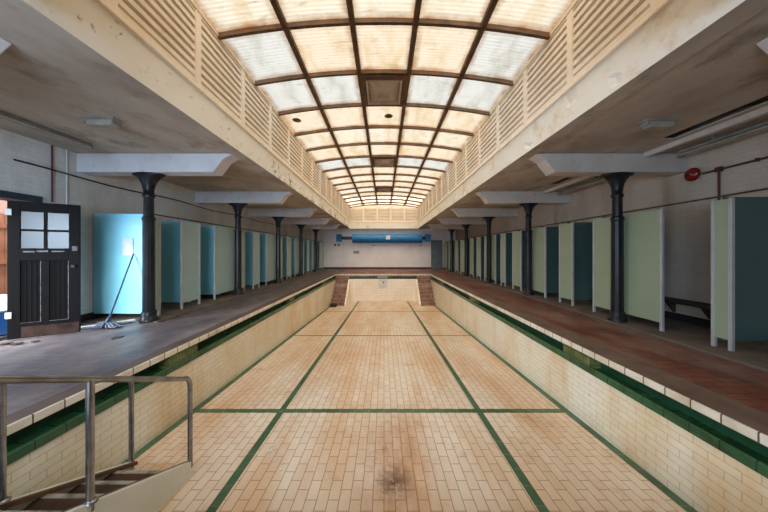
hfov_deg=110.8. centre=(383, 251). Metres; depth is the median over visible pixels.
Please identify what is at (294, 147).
screen
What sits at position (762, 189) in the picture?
rail
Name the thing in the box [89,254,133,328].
mop
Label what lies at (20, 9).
ceiling band
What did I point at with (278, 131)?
screen
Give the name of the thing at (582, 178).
strip light
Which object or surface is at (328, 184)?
screen
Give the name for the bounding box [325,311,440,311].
cross line
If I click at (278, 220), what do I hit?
column
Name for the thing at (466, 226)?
column
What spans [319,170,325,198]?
screen
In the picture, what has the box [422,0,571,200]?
wall
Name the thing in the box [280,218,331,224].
beam
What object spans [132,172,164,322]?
column
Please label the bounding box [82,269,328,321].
floor
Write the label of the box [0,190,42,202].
door frame
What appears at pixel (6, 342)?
chip
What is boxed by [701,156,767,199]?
conduit
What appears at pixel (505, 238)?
screen
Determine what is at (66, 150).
pipe
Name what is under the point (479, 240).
screen
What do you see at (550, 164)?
beam
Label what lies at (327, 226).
beam
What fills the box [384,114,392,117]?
ventilator
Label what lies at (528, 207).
column
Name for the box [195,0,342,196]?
wall
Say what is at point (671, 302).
bench
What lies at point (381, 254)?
wall
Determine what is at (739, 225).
changing cubicle
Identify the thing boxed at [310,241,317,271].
screen
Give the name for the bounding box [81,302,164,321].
baseboard
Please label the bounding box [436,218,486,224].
beam
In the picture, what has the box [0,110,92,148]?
strip light
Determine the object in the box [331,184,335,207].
screen
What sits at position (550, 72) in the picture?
screen
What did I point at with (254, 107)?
screen
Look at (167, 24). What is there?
screen
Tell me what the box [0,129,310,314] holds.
wall
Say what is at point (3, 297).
crate
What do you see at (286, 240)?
screen
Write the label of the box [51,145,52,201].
pipe
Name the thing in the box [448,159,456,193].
screen
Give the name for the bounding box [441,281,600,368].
block
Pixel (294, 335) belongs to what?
cross line
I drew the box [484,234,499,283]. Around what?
screen
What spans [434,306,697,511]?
lane line
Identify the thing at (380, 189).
ceiling vent
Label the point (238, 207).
column
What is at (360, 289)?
wall
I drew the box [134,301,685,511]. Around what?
floor
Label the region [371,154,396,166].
ceiling vent
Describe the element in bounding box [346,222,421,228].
fascia
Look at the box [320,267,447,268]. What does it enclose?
baseboard
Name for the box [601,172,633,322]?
column
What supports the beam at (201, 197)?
attached to the ceiling at (42, 82)
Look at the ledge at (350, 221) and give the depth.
21.37 m
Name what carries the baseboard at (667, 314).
attached to the wall at (687, 226)
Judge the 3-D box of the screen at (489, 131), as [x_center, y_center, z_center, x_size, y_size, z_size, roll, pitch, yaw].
[2.795,-3.013,6.995,0.090,1.105,1.250,0,0,0]
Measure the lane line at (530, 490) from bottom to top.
0.822 m
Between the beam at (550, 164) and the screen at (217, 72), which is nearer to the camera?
the screen at (217, 72)
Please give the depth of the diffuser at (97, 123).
3.81 m
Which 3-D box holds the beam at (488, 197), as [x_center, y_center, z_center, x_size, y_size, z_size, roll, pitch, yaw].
[4.443,-1.753,8.610,3.013,0.366,0.300,0,0,0]
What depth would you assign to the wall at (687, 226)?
5.25 m
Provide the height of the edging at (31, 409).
0.092 m
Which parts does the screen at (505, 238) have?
post, panel, post, panel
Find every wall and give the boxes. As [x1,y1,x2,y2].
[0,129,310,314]
[0,200,6,213]
[7,280,334,497]
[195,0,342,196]
[311,197,455,266]
[346,201,421,218]
[350,279,414,300]
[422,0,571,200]
[430,279,767,511]
[456,130,767,319]
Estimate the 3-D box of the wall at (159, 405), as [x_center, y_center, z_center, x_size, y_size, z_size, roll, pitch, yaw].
[-3.220,2.478,9.175,0.400,1.555,16.250,0,0,0]
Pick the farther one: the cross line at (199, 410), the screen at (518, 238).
the screen at (518, 238)
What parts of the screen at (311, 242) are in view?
panel, post, panel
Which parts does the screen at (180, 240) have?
panel, post, panel, post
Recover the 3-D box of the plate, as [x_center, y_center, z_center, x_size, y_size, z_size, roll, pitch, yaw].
[-0.080,2.020,16.770,0.560,0.560,0.059,0,0,0]
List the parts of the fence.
rail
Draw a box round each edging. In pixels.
[7,269,345,435]
[420,269,767,447]
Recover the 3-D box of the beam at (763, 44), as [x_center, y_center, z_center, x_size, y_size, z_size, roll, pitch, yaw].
[4.703,-1.753,2.320,2.494,0.366,0.300,0,0,0]
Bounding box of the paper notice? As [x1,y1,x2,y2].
[122,238,132,254]
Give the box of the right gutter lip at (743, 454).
[430,278,767,478]
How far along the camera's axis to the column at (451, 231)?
18.33 m
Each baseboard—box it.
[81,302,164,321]
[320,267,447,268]
[592,300,767,341]
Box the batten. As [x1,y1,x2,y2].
[81,319,135,328]
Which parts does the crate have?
lid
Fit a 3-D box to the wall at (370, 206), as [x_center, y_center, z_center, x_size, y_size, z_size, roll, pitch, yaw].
[0.000,-3.270,21.590,6.100,1.660,0.220,0,0,0]
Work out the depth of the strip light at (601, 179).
7.30 m
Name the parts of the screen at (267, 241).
panel, post, panel, post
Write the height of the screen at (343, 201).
1.105 m
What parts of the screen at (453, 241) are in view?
post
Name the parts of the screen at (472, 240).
panel, post, panel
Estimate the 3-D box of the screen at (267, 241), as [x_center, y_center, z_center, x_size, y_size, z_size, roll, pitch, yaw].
[-5.458,0.292,11.900,1.141,2.185,1.744,0,0,0]
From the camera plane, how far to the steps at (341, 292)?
15.81 m
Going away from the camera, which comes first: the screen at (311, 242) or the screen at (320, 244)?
the screen at (311, 242)
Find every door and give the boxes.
[4,200,80,339]
[431,240,441,268]
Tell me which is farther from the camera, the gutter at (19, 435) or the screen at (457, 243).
the screen at (457, 243)
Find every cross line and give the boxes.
[195,409,564,412]
[294,335,469,335]
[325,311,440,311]
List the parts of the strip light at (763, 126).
light bracket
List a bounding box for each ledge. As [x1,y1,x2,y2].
[95,0,349,221]
[350,221,417,221]
[418,0,672,221]
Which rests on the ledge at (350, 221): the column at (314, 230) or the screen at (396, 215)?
the screen at (396, 215)
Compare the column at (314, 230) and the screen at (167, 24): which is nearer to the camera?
the screen at (167, 24)
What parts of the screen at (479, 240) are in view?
post, panel, post, panel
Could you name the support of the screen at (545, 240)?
on the floor at (752, 354)
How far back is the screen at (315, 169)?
10.69 m
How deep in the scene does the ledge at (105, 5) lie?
3.55 m
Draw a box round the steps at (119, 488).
[0,375,192,511]
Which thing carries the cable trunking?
attached to the ceiling at (725, 80)
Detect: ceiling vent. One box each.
[359,75,408,105]
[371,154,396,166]
[375,185,392,191]
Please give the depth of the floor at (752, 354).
4.62 m
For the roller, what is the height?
0.740 m
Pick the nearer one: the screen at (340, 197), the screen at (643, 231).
the screen at (643, 231)
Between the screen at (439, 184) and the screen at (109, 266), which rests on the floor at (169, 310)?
the screen at (109, 266)
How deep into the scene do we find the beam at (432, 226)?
18.27 m
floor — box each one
[0,269,431,414]
[0,322,159,372]
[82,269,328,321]
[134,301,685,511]
[425,269,767,413]
[439,269,767,372]
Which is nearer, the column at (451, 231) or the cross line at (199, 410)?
the cross line at (199, 410)
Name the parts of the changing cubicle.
post, panel, post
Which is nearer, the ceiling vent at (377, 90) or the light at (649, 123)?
the light at (649, 123)
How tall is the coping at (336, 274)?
0.094 m
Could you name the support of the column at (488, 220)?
on the floor at (752, 354)
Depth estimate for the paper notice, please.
5.48 m
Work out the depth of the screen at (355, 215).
21.41 m
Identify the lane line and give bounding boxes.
[121,306,329,463]
[206,301,358,511]
[407,301,548,511]
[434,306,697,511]
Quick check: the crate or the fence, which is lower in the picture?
the crate
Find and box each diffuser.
[85,119,118,127]
[642,121,674,129]
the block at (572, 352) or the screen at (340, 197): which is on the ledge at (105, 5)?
the screen at (340, 197)
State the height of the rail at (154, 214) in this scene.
0.025 m
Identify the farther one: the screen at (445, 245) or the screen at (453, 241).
the screen at (445, 245)
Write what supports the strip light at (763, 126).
attached to the ceiling at (725, 80)
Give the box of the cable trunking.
[644,106,767,156]
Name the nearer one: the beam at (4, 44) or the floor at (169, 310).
the beam at (4, 44)
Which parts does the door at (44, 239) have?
panel, pane, pane, letter plate, kick plate, pane, pane, panel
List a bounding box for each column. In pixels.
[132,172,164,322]
[228,203,247,294]
[271,217,284,282]
[296,224,305,275]
[311,229,319,271]
[447,229,455,271]
[461,224,471,275]
[482,217,495,282]
[519,203,538,294]
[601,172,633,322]
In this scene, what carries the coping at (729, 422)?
attached to the edging at (755, 419)
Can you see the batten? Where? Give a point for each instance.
(130, 320)
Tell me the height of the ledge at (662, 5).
0.070 m
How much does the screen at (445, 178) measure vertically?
1.105 m
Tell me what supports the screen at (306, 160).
on the ledge at (105, 5)
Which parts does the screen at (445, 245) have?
panel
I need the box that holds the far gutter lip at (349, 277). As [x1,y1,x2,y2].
[349,277,416,278]
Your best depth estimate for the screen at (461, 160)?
9.44 m
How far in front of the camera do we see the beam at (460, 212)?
11.73 m
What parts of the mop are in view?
handle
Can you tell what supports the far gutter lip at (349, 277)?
attached to the wall at (360, 289)
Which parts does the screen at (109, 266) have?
panel, panel, post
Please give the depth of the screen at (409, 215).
21.41 m
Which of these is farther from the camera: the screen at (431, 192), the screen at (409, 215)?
the screen at (409, 215)
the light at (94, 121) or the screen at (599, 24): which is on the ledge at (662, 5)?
the screen at (599, 24)
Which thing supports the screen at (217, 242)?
on the floor at (169, 310)
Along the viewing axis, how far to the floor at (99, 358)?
4.01 m
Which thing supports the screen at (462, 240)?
on the floor at (752, 354)
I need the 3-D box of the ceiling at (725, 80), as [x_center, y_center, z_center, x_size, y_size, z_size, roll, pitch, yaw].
[4.400,-2.080,9.800,3.100,0.280,24.400,0,0,0]
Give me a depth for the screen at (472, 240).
14.67 m
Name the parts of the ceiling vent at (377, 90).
trim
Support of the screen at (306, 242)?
on the floor at (169, 310)
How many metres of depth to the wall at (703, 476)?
3.10 m
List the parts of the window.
pane, pane, pane, pane, pane, pane, pane, pane, pane, pane, pane, pane, pane, pane, pane, pane, pane, pane, pane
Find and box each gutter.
[7,277,333,445]
[432,277,767,457]
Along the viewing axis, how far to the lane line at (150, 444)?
4.40 m
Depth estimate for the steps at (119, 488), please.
2.10 m
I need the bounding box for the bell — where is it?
[684,168,700,180]
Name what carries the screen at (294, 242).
on the floor at (169, 310)
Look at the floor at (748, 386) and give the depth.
3.73 m
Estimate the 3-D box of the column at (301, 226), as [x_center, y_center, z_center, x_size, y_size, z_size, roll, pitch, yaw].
[-4.740,-0.091,15.150,0.620,2.953,0.311,0,0,0]
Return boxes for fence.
[0,213,6,293]
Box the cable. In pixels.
[13,159,273,224]
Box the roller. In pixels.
[336,234,429,242]
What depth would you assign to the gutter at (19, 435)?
2.95 m
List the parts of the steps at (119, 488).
post, post, handrail, handrail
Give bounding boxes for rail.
[154,214,320,241]
[446,188,767,241]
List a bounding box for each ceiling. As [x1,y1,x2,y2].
[0,7,345,228]
[422,7,767,228]
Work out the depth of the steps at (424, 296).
15.81 m
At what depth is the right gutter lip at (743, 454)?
2.79 m
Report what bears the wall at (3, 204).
on the ground
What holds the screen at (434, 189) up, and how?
on the ledge at (662, 5)
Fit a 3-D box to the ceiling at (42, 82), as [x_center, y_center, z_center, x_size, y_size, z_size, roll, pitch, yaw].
[-4.440,-2.080,9.800,3.180,0.280,24.400,0,0,0]
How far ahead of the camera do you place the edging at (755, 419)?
3.00 m
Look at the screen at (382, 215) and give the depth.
21.41 m
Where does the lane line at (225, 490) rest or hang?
on the floor at (330, 462)
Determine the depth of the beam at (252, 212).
11.73 m
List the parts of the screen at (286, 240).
post, panel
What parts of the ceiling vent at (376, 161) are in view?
trim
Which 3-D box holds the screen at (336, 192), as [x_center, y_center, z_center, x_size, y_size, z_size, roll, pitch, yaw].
[-2.795,-3.013,15.745,0.090,1.105,1.250,0,0,0]
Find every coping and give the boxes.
[7,274,335,435]
[336,274,429,274]
[430,274,767,446]
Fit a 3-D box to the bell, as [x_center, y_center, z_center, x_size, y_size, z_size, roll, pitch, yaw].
[5.881,-1.480,5.060,0.146,0.256,0.256,0,0,0]
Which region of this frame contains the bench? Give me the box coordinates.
[664,296,710,319]
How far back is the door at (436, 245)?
21.95 m
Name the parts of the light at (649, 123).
plate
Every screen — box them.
[92,213,160,315]
[105,0,194,81]
[161,221,200,308]
[192,8,240,122]
[201,226,244,299]
[239,67,268,147]
[245,231,259,288]
[260,233,282,284]
[268,104,287,164]
[283,237,290,278]
[287,128,301,177]
[291,238,303,276]
[300,146,311,186]
[304,240,309,273]
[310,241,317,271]
[311,159,319,193]
[318,242,322,269]
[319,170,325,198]
[325,177,330,203]
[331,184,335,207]
[335,190,338,210]
[339,194,341,213]
[342,198,344,215]
[345,202,347,218]
[350,207,363,220]
[364,208,376,220]
[377,207,390,220]
[391,208,403,220]
[404,207,417,220]
[420,202,422,218]
[423,198,425,215]
[426,194,428,213]
[429,190,432,210]
[432,184,436,207]
[437,177,442,203]
[442,170,448,198]
[443,242,447,269]
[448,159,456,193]
[448,241,454,270]
[455,240,459,270]
[456,146,467,186]
[460,239,469,273]
[466,128,480,177]
[470,238,475,276]
[476,237,483,279]
[480,104,499,164]
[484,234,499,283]
[499,67,528,147]
[500,233,511,286]
[512,230,524,290]
[527,8,575,122]
[532,227,558,297]
[559,222,592,305]
[573,0,662,81]
[593,208,663,330]
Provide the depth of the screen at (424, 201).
18.07 m
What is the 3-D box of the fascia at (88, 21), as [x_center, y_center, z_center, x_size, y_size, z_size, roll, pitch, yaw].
[-2.900,-2.178,9.500,0.300,0.525,23.800,0,0,0]
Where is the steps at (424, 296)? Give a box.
[415,276,434,305]
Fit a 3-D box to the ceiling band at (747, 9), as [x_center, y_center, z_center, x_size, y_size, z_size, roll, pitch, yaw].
[2.877,-1.927,9.500,0.246,0.025,23.800,0,0,0]
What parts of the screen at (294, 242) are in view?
panel, post, panel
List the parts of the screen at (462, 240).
post, panel, panel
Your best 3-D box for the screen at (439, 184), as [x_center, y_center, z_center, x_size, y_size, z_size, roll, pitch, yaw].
[2.795,-3.013,13.245,0.090,1.105,1.250,0,0,0]
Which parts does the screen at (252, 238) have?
panel, post, panel, post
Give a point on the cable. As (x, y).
(13, 159)
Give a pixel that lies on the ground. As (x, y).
(2, 337)
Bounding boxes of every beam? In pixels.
[0,37,11,53]
[76,153,239,175]
[195,191,292,203]
[248,208,317,216]
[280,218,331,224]
[297,224,340,229]
[427,224,469,229]
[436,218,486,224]
[450,208,517,216]
[475,191,569,203]
[528,153,686,175]
[756,37,767,53]
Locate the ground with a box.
[0,334,6,340]
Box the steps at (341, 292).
[331,276,349,305]
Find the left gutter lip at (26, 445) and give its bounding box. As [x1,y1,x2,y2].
[7,278,335,465]
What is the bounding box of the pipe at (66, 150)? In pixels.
[66,150,67,203]
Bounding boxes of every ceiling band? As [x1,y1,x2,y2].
[0,0,348,227]
[419,0,767,227]
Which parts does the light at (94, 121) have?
plate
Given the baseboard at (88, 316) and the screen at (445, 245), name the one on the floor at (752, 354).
the screen at (445, 245)
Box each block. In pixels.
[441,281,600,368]
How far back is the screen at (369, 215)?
21.41 m
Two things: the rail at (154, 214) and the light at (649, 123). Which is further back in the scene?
the rail at (154, 214)
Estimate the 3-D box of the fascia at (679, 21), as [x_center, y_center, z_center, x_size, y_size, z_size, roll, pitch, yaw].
[2.900,-2.178,9.500,0.300,0.525,23.800,0,0,0]
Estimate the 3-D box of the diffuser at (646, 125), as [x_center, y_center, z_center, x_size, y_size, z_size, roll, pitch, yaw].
[4.050,-1.870,3.920,0.395,0.080,0.120,0,0,0]
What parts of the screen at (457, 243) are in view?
panel, panel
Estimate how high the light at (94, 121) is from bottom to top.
0.112 m
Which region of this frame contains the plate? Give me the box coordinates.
[378,279,386,287]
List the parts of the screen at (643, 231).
post, post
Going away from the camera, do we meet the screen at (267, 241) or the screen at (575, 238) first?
the screen at (575, 238)
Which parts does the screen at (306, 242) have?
panel, post, panel, post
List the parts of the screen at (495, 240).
post, panel, post, panel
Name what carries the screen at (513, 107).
on the ledge at (662, 5)
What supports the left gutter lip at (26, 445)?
attached to the wall at (159, 405)
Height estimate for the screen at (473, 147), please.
1.105 m
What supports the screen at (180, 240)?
on the floor at (169, 310)
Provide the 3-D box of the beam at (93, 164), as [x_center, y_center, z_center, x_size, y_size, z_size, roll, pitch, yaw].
[-4.483,-1.753,5.340,3.093,0.366,0.300,0,0,0]
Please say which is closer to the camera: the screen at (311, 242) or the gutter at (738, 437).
the gutter at (738, 437)
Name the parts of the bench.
wall rail, seat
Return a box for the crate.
[0,294,6,335]
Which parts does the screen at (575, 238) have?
post, panel, post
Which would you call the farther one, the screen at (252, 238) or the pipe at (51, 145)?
the screen at (252, 238)
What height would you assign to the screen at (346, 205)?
1.105 m
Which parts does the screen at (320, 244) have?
panel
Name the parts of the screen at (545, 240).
panel, post, panel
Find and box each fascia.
[23,0,349,227]
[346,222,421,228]
[418,0,744,227]
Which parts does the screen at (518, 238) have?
post, panel, panel, post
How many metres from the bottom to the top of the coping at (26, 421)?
0.082 m
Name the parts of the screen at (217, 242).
panel, post, panel, post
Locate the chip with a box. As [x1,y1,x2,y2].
[0,341,13,344]
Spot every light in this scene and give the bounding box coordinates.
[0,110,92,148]
[81,116,122,127]
[543,176,593,193]
[558,177,605,194]
[638,118,678,129]
[677,121,767,156]
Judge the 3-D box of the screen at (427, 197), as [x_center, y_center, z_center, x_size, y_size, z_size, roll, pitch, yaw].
[2.795,-3.013,16.995,0.090,1.105,1.250,0,0,0]
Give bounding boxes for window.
[189,0,578,207]
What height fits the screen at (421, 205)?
1.105 m
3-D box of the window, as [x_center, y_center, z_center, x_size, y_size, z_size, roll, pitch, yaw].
[0.000,-3.724,9.505,6.200,0.348,23.810,0,0,0]
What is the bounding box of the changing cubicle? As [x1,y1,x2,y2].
[711,197,767,350]

